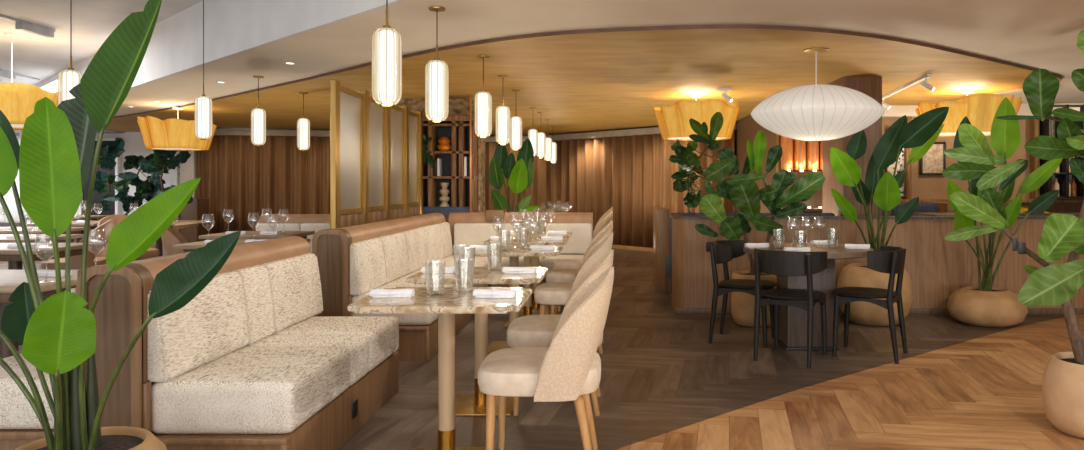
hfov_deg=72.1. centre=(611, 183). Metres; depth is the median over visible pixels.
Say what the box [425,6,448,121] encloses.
pendant lamp
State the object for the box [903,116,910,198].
trim
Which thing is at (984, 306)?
pot
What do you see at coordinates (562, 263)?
dining chair
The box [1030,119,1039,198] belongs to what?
trim
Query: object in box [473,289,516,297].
napkin
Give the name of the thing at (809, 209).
countertop
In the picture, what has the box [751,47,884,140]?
lamp
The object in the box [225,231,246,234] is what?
napkin
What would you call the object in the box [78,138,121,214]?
door
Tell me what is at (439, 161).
book
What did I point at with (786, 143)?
tube
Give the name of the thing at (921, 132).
plant
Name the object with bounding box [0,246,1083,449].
floor
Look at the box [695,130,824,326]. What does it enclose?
fiddle leaf fig
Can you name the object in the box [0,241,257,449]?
banquette
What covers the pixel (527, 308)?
marble table
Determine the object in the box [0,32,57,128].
lamp
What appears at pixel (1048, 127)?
display cabinet
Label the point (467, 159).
book
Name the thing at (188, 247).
wooden table
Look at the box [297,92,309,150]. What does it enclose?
pendant lamp
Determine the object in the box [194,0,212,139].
pendant lamp
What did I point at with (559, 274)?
dining chair
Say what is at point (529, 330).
dining chair
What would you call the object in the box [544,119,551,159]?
pendant lamp
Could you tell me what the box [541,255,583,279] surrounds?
seat cushion
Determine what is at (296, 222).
banquette
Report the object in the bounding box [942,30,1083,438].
fiddle leaf fig
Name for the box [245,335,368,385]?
seat cushion
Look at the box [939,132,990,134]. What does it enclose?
diffuser
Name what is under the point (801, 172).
ledge
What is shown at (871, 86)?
column
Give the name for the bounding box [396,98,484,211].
stone wall
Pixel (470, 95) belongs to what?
trim
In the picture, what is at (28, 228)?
napkin
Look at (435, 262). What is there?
seat cushion
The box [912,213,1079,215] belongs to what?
countertop
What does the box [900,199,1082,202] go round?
trim
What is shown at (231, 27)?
ceiling
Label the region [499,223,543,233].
cushion
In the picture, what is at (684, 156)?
fiddle leaf fig
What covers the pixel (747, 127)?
wall
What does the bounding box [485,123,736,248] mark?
wall
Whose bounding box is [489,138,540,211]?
potted plant
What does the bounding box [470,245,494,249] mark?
napkin
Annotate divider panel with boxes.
[653,207,668,291]
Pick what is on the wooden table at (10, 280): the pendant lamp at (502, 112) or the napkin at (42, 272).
the napkin at (42, 272)
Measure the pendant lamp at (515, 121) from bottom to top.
0.693 m
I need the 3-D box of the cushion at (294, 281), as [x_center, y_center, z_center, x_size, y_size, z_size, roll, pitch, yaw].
[-1.831,0.611,4.240,0.109,0.366,0.654,0,0,0]
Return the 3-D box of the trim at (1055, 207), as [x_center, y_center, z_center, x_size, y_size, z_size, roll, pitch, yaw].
[6.100,0.760,10.440,5.800,0.980,0.120,0,0,0]
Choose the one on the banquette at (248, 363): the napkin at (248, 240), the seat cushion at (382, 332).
the seat cushion at (382, 332)
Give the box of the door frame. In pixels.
[174,150,179,185]
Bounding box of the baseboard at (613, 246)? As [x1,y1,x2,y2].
[612,245,669,252]
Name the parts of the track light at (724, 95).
rail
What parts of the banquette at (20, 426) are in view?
rail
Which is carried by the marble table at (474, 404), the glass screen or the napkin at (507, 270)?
the napkin at (507, 270)
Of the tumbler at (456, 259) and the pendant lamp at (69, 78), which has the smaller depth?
the tumbler at (456, 259)
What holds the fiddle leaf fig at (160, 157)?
on the floor
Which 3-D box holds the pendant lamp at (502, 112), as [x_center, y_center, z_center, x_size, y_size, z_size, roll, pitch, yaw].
[-1.099,-0.739,7.459,0.142,0.693,0.142,0,0,0]
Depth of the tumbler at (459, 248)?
4.05 m
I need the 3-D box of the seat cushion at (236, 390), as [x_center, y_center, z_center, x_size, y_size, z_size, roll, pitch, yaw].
[-1.565,0.901,3.288,0.586,0.218,0.681,0,0,0]
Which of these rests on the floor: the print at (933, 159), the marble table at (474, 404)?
the marble table at (474, 404)
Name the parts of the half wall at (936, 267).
socket plate, rail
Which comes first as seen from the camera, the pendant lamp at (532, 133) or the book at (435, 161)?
the book at (435, 161)
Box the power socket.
[352,399,357,418]
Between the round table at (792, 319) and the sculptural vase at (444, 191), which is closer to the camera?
the round table at (792, 319)
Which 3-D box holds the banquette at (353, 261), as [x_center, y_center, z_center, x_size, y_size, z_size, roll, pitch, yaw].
[-1.675,0.786,6.732,0.852,0.928,3.119,0,0,0]
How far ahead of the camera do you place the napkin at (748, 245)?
5.78 m
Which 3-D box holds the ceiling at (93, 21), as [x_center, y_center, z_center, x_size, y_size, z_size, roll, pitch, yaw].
[-2.500,-1.725,6.600,23.000,0.050,21.200,0,0,0]
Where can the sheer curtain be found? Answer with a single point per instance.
(9, 198)
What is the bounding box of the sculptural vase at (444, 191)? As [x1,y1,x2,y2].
[439,183,449,206]
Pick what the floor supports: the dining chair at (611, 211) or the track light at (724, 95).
the dining chair at (611, 211)
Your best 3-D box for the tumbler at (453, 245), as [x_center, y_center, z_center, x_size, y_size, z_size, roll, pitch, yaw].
[-0.860,0.425,4.220,0.092,0.147,0.091,0,0,-11]
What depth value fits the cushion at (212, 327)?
3.23 m
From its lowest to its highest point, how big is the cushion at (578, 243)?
0.344 m
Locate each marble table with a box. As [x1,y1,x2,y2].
[348,287,531,449]
[406,267,547,415]
[461,246,562,352]
[483,237,568,327]
[497,232,572,311]
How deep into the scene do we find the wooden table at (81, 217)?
11.23 m
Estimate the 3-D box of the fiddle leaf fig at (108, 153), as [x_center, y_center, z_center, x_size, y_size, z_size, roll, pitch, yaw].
[-9.058,0.232,13.208,1.612,2.037,0.680,0,0,15]
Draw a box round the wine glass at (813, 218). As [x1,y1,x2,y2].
[812,218,825,247]
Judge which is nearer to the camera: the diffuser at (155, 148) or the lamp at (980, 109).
the lamp at (980, 109)
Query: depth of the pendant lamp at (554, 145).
13.90 m
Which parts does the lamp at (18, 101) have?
rod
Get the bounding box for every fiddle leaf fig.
[82,138,136,214]
[123,153,168,214]
[138,149,192,203]
[669,112,738,212]
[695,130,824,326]
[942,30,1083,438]
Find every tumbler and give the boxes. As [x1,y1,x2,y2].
[425,261,445,294]
[453,245,468,271]
[454,259,473,292]
[459,248,474,274]
[486,244,501,269]
[498,231,509,250]
[514,223,524,240]
[517,228,528,247]
[773,229,784,248]
[827,230,838,247]
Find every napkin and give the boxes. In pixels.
[0,227,11,229]
[6,234,23,238]
[7,244,33,248]
[27,227,38,229]
[37,269,72,276]
[76,220,92,222]
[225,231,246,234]
[245,239,263,242]
[260,231,279,234]
[369,289,414,297]
[421,267,455,273]
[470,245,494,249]
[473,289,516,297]
[490,236,511,239]
[502,230,520,233]
[502,267,536,273]
[530,245,554,249]
[541,236,562,239]
[548,231,566,233]
[744,243,768,247]
[783,247,810,251]
[810,240,833,244]
[844,244,869,248]
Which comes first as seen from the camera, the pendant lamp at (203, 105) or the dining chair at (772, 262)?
the dining chair at (772, 262)
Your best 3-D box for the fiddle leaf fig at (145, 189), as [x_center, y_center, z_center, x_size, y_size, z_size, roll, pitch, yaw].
[-8.549,0.350,13.572,1.300,1.799,0.624,0,0,17]
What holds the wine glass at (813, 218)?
on the round table at (792, 319)
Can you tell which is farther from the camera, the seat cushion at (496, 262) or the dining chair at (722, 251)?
the seat cushion at (496, 262)
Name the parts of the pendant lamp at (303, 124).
lamp shade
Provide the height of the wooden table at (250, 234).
0.750 m
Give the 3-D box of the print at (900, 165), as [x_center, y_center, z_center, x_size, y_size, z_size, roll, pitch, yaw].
[4.021,-0.290,10.461,0.267,0.931,0.022,0,0,0]
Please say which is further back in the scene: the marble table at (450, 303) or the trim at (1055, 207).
the trim at (1055, 207)
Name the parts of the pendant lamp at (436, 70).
lamp shade, cord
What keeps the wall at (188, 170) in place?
attached to the wall at (134, 143)
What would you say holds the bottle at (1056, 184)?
on the display cabinet
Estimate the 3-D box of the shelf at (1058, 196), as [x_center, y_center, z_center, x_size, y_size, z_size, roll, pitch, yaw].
[6.521,0.191,10.340,0.956,0.025,0.280,0,0,0]
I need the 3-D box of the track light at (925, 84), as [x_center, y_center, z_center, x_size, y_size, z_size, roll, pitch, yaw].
[3.276,-1.000,8.349,0.126,0.169,2.117,0,0,7]
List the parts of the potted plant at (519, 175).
stem, stem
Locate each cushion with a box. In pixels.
[0,353,53,428]
[148,271,247,381]
[151,347,349,433]
[234,265,274,344]
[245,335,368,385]
[256,223,300,230]
[260,253,322,332]
[272,316,398,371]
[300,223,329,252]
[350,238,386,295]
[352,285,448,324]
[377,232,408,283]
[385,275,465,286]
[401,228,427,273]
[407,266,476,286]
[421,224,442,264]
[427,259,489,266]
[437,222,452,258]
[443,255,495,266]
[454,223,497,253]
[491,257,543,266]
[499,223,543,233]
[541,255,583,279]
[545,223,591,253]
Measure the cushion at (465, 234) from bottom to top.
0.344 m
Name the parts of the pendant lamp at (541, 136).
lamp shade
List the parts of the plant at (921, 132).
stem, stem, stem, stem, stem, stem, stem, stem, stem, stem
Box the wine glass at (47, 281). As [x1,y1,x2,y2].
[34,235,54,282]
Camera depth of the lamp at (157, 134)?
10.26 m
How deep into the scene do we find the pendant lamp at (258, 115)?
7.65 m
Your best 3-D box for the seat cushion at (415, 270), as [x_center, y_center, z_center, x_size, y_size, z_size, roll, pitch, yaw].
[-1.565,0.901,6.825,0.586,0.218,0.646,0,0,0]
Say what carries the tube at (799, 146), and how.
attached to the wall at (747, 127)
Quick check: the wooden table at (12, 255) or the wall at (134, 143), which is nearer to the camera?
the wooden table at (12, 255)
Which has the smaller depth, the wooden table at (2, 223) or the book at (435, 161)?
the book at (435, 161)
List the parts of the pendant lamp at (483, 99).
lamp shade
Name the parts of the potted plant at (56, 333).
stem, stem, stem, stem, stem, stem, stem, stem, stem, stem, stem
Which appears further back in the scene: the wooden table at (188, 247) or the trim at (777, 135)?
the trim at (777, 135)
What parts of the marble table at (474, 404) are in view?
plate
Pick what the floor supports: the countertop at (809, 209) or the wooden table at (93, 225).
the wooden table at (93, 225)
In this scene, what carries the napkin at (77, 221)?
on the wooden table at (93, 225)
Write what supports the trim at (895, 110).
attached to the wall at (922, 186)
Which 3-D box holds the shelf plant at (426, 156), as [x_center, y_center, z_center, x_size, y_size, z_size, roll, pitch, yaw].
[-2.326,-0.398,9.141,0.277,0.420,0.193,0,0,26]
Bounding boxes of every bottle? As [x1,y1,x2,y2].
[1054,178,1058,195]
[1071,178,1076,195]
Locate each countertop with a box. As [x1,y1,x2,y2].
[767,206,821,211]
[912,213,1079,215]
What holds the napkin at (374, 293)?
on the marble table at (450, 303)
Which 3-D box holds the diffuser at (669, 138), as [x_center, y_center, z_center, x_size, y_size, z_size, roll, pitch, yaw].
[1.039,-0.567,9.100,0.740,0.010,0.740,0,0,0]
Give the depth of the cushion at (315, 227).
8.29 m
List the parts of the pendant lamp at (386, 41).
lamp shade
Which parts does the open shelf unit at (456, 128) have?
panel, shelf, shelf, shelf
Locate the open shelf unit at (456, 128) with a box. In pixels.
[409,115,477,222]
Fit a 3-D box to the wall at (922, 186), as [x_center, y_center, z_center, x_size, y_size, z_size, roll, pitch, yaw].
[6.100,0.068,10.540,5.800,2.365,0.080,0,0,0]
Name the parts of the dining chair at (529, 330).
leg, seat, backrest, leg, leg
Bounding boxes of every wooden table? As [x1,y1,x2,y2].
[0,221,91,260]
[0,227,89,265]
[0,234,83,269]
[0,243,98,344]
[0,270,77,358]
[25,215,109,222]
[27,221,97,242]
[155,220,204,256]
[172,239,309,252]
[199,231,314,239]
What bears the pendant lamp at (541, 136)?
hanging from the ceiling at (608, 79)
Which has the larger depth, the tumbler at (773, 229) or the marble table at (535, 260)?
the marble table at (535, 260)
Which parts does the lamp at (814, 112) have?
rod, lamp shade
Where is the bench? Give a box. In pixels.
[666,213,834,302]
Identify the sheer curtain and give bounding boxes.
[0,130,29,220]
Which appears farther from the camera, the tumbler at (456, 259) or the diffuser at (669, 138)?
the diffuser at (669, 138)
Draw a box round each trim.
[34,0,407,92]
[96,131,124,132]
[470,95,471,211]
[776,134,779,172]
[882,103,1083,116]
[888,203,1081,215]
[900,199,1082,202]
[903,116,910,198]
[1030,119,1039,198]
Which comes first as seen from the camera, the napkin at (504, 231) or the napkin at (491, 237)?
the napkin at (491, 237)
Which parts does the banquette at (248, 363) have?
panel, frame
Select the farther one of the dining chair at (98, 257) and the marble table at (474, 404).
the dining chair at (98, 257)
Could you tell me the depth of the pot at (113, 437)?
2.46 m
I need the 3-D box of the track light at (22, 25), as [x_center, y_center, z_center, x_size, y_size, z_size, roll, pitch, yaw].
[-6.150,-1.650,7.075,0.070,0.100,2.150,0,0,0]
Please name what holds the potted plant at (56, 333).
on the floor
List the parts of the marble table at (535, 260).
plate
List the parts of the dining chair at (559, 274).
leg, seat, backrest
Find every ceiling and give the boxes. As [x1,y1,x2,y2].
[0,0,202,84]
[13,0,1083,136]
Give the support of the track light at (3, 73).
attached to the ceiling at (93, 21)
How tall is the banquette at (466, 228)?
0.945 m
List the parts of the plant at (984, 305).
stem, stem, stem, stem, stem, stem, stem, stem, stem, stem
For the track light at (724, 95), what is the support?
attached to the ceiling at (608, 79)
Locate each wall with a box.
[75,132,173,214]
[180,150,197,197]
[198,129,395,233]
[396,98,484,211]
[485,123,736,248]
[670,214,1083,314]
[734,114,821,212]
[882,117,1083,198]
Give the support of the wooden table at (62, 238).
on the floor
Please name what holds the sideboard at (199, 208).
on the floor
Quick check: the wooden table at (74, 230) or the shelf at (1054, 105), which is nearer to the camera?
the wooden table at (74, 230)
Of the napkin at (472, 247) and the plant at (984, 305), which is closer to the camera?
the napkin at (472, 247)
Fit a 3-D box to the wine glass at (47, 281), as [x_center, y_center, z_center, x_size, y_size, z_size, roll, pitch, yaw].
[-2.860,0.377,3.740,0.099,0.243,0.099,0,0,0]
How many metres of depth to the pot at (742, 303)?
6.42 m
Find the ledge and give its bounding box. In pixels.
[787,169,821,174]
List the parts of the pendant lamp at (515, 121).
lamp shade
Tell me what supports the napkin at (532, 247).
on the marble table at (513, 253)
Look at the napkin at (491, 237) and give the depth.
6.53 m
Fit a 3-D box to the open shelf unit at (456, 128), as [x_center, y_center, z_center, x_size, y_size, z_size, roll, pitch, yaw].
[-2.090,0.205,9.232,0.820,2.090,0.365,0,0,0]
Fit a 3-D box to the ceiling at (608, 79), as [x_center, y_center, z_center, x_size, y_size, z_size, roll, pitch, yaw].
[-2.500,-1.115,6.600,23.000,0.060,21.200,0,0,0]
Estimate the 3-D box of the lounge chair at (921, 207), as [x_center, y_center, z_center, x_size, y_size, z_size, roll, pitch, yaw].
[3.644,0.740,9.175,0.550,1.020,0.650,0,0,0]
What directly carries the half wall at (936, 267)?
on the floor
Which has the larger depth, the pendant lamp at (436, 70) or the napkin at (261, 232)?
the napkin at (261, 232)
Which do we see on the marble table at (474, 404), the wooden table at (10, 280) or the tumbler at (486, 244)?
the tumbler at (486, 244)
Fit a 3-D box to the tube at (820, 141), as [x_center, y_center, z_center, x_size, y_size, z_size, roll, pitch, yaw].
[2.745,-0.575,9.515,0.158,0.810,0.158,0,0,0]
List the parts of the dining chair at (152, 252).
backrest, seat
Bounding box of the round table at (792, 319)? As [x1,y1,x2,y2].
[743,242,873,349]
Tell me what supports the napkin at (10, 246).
on the wooden table at (12, 255)
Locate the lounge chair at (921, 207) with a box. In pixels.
[891,203,937,215]
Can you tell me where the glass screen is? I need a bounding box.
[330,79,422,228]
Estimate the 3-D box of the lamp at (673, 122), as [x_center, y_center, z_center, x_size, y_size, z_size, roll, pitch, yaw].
[1.045,-0.817,9.095,1.054,0.536,1.049,0,0,0]
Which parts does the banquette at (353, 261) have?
panel, frame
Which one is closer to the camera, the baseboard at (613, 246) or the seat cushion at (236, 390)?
the seat cushion at (236, 390)
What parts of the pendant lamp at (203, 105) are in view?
lamp shade, cord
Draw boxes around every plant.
[0,0,240,449]
[423,135,434,167]
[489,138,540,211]
[830,107,948,325]
[947,97,1062,326]
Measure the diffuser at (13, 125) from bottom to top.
0.010 m
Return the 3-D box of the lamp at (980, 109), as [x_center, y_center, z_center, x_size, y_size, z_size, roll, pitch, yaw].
[4.176,-0.832,8.699,1.136,0.506,1.126,0,0,0]
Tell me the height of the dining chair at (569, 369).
0.877 m
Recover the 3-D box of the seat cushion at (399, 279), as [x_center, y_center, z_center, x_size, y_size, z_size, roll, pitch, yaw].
[-1.565,0.901,6.175,0.586,0.218,0.646,0,0,0]
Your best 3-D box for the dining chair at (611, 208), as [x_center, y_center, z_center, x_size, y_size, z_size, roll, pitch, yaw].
[-0.286,0.811,11.900,0.591,0.877,0.591,0,0,0]
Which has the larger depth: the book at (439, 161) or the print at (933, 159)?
the print at (933, 159)
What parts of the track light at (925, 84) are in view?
rail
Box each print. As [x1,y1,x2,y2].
[888,148,903,195]
[923,144,942,172]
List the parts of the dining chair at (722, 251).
leg, leg, rail, seat, leg, leg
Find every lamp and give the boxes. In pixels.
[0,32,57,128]
[58,0,82,104]
[137,107,216,150]
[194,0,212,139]
[251,76,265,145]
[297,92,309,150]
[372,0,401,105]
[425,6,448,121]
[475,55,491,137]
[496,75,509,144]
[510,90,521,149]
[528,107,537,155]
[537,112,545,157]
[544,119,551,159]
[549,126,556,162]
[654,95,739,140]
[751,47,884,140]
[915,90,1021,136]
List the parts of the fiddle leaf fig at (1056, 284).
stem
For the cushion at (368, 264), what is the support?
on the banquette at (353, 261)
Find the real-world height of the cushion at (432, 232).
0.366 m
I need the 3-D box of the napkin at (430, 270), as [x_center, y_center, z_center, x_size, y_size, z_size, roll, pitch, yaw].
[-0.970,0.483,4.140,0.184,0.035,0.068,0,0,-3]
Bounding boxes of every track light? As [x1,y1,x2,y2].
[0,14,54,37]
[0,69,39,80]
[717,87,732,101]
[882,73,934,108]
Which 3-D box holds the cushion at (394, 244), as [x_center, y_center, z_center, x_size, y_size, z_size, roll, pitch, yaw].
[-1.831,0.611,6.175,0.109,0.366,0.644,0,0,0]
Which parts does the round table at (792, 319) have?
foot plate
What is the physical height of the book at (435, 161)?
0.200 m
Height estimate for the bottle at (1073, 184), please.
0.250 m
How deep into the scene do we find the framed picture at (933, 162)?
10.45 m
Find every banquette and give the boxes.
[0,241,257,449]
[76,236,398,449]
[256,214,329,252]
[312,213,495,360]
[449,210,592,287]
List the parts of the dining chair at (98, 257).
seat, backrest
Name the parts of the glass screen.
post, panel frame, post, panel frame, post, panel frame, post, panel frame, post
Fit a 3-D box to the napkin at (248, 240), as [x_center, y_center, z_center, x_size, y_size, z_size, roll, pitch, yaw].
[-2.950,0.483,6.150,0.184,0.035,0.068,0,0,9]
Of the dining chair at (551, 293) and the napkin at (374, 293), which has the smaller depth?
the napkin at (374, 293)
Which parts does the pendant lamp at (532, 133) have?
lamp shade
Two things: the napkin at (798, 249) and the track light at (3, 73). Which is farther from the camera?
the track light at (3, 73)
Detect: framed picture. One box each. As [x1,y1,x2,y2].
[886,129,904,196]
[920,142,945,174]
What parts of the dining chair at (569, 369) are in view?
leg, leg, seat, backrest, leg, leg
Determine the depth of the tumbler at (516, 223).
6.47 m
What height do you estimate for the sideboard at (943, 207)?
1.000 m
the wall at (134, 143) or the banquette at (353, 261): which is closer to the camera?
the banquette at (353, 261)
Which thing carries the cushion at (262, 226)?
on the banquette at (296, 222)
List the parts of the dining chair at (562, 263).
seat, backrest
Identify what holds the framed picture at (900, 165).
attached to the wall at (922, 186)
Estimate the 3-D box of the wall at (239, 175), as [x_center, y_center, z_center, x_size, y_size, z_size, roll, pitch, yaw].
[-5.488,0.085,15.183,5.304,2.270,0.787,0,0,-26]
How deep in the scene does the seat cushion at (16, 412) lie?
3.00 m
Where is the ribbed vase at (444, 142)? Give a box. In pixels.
[437,137,450,150]
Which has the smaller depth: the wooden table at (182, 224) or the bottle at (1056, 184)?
the wooden table at (182, 224)
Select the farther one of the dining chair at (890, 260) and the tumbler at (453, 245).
the dining chair at (890, 260)
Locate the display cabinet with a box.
[1040,105,1083,197]
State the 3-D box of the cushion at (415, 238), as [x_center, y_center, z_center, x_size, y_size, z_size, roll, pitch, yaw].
[-1.831,0.611,6.825,0.109,0.366,0.644,0,0,0]
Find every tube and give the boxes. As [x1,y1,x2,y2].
[781,136,792,169]
[793,139,805,169]
[806,141,818,169]
[819,140,821,169]
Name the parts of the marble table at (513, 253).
plate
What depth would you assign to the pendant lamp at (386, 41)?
3.67 m
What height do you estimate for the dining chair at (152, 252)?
0.877 m
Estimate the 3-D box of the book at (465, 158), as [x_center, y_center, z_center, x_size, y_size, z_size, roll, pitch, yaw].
[-1.817,-0.210,9.250,0.030,0.240,0.180,0,0,0]
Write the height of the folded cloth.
0.060 m
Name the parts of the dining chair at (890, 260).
leg, leg, seat, rail, leg, leg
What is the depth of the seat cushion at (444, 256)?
7.93 m
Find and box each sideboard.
[175,198,208,242]
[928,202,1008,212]
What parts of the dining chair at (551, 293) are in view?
leg, leg, seat, backrest, leg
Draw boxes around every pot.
[15,426,166,449]
[731,270,776,326]
[837,263,912,325]
[947,286,1027,326]
[1042,352,1083,438]
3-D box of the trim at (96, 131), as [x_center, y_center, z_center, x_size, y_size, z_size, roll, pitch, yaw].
[-12.100,-1.130,15.350,3.800,0.160,0.300,0,0,0]
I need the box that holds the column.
[822,76,881,215]
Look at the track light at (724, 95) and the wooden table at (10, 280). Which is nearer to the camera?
the wooden table at (10, 280)
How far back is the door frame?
15.40 m
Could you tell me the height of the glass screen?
2.130 m
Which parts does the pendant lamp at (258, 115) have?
lamp shade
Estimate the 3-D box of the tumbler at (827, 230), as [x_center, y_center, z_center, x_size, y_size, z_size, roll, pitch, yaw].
[1.714,0.425,5.740,0.092,0.147,0.091,0,0,-17]
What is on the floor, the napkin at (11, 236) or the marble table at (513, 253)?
the marble table at (513, 253)
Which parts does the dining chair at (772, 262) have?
leg, leg, rail, seat, leg, leg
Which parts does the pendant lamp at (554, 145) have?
lamp shade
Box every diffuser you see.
[11,124,23,127]
[155,148,196,149]
[668,137,725,139]
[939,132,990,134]
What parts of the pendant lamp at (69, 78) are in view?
lamp shade, cord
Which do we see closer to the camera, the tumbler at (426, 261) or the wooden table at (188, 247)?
the tumbler at (426, 261)
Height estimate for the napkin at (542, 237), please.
0.035 m
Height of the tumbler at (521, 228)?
0.147 m
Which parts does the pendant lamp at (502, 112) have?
lamp shade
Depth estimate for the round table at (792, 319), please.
5.56 m
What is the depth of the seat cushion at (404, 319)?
5.23 m
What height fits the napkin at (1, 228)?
0.035 m
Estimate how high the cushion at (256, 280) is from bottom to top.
0.366 m
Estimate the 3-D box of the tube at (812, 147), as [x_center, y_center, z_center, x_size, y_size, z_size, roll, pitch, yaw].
[2.580,-0.575,9.515,0.158,0.810,0.158,0,0,0]
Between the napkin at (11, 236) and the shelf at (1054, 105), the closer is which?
the napkin at (11, 236)
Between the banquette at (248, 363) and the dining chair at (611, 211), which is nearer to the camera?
the banquette at (248, 363)
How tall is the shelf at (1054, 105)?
0.025 m
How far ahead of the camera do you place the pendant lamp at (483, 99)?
6.25 m
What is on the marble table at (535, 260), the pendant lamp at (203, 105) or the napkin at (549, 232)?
the napkin at (549, 232)
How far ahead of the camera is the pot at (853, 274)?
6.43 m
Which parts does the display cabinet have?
panel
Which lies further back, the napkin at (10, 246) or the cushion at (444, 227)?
the cushion at (444, 227)
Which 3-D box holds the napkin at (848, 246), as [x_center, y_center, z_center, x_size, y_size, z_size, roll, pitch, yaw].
[1.887,0.483,5.700,0.184,0.035,0.068,0,0,11]
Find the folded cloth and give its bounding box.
[1020,207,1048,213]
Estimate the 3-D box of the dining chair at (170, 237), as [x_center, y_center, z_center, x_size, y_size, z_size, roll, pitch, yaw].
[-4.296,0.811,7.587,0.591,0.877,0.591,0,0,-26]
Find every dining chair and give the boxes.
[40,219,115,269]
[97,214,159,259]
[161,226,188,255]
[478,267,613,449]
[507,249,613,415]
[534,233,612,353]
[546,225,612,314]
[554,221,612,310]
[593,210,612,232]
[593,213,612,237]
[595,207,612,227]
[708,240,776,347]
[753,248,827,367]
[832,246,907,363]
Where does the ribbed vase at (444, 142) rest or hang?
on the open shelf unit at (456, 128)
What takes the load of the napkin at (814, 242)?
on the round table at (792, 319)
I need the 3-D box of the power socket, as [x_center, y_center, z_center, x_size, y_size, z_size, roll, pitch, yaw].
[-1.283,1.125,3.695,0.008,0.080,0.070,0,0,0]
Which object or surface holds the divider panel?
on the floor
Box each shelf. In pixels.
[1054,105,1083,106]
[1057,196,1083,197]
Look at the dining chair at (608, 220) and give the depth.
8.96 m
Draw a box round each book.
[434,160,436,175]
[437,158,441,175]
[464,157,468,175]
[467,159,468,175]
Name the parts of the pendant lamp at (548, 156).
lamp shade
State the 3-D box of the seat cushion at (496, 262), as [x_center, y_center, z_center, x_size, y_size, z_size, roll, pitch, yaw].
[-1.015,0.901,8.010,0.506,0.212,0.580,0,0,0]

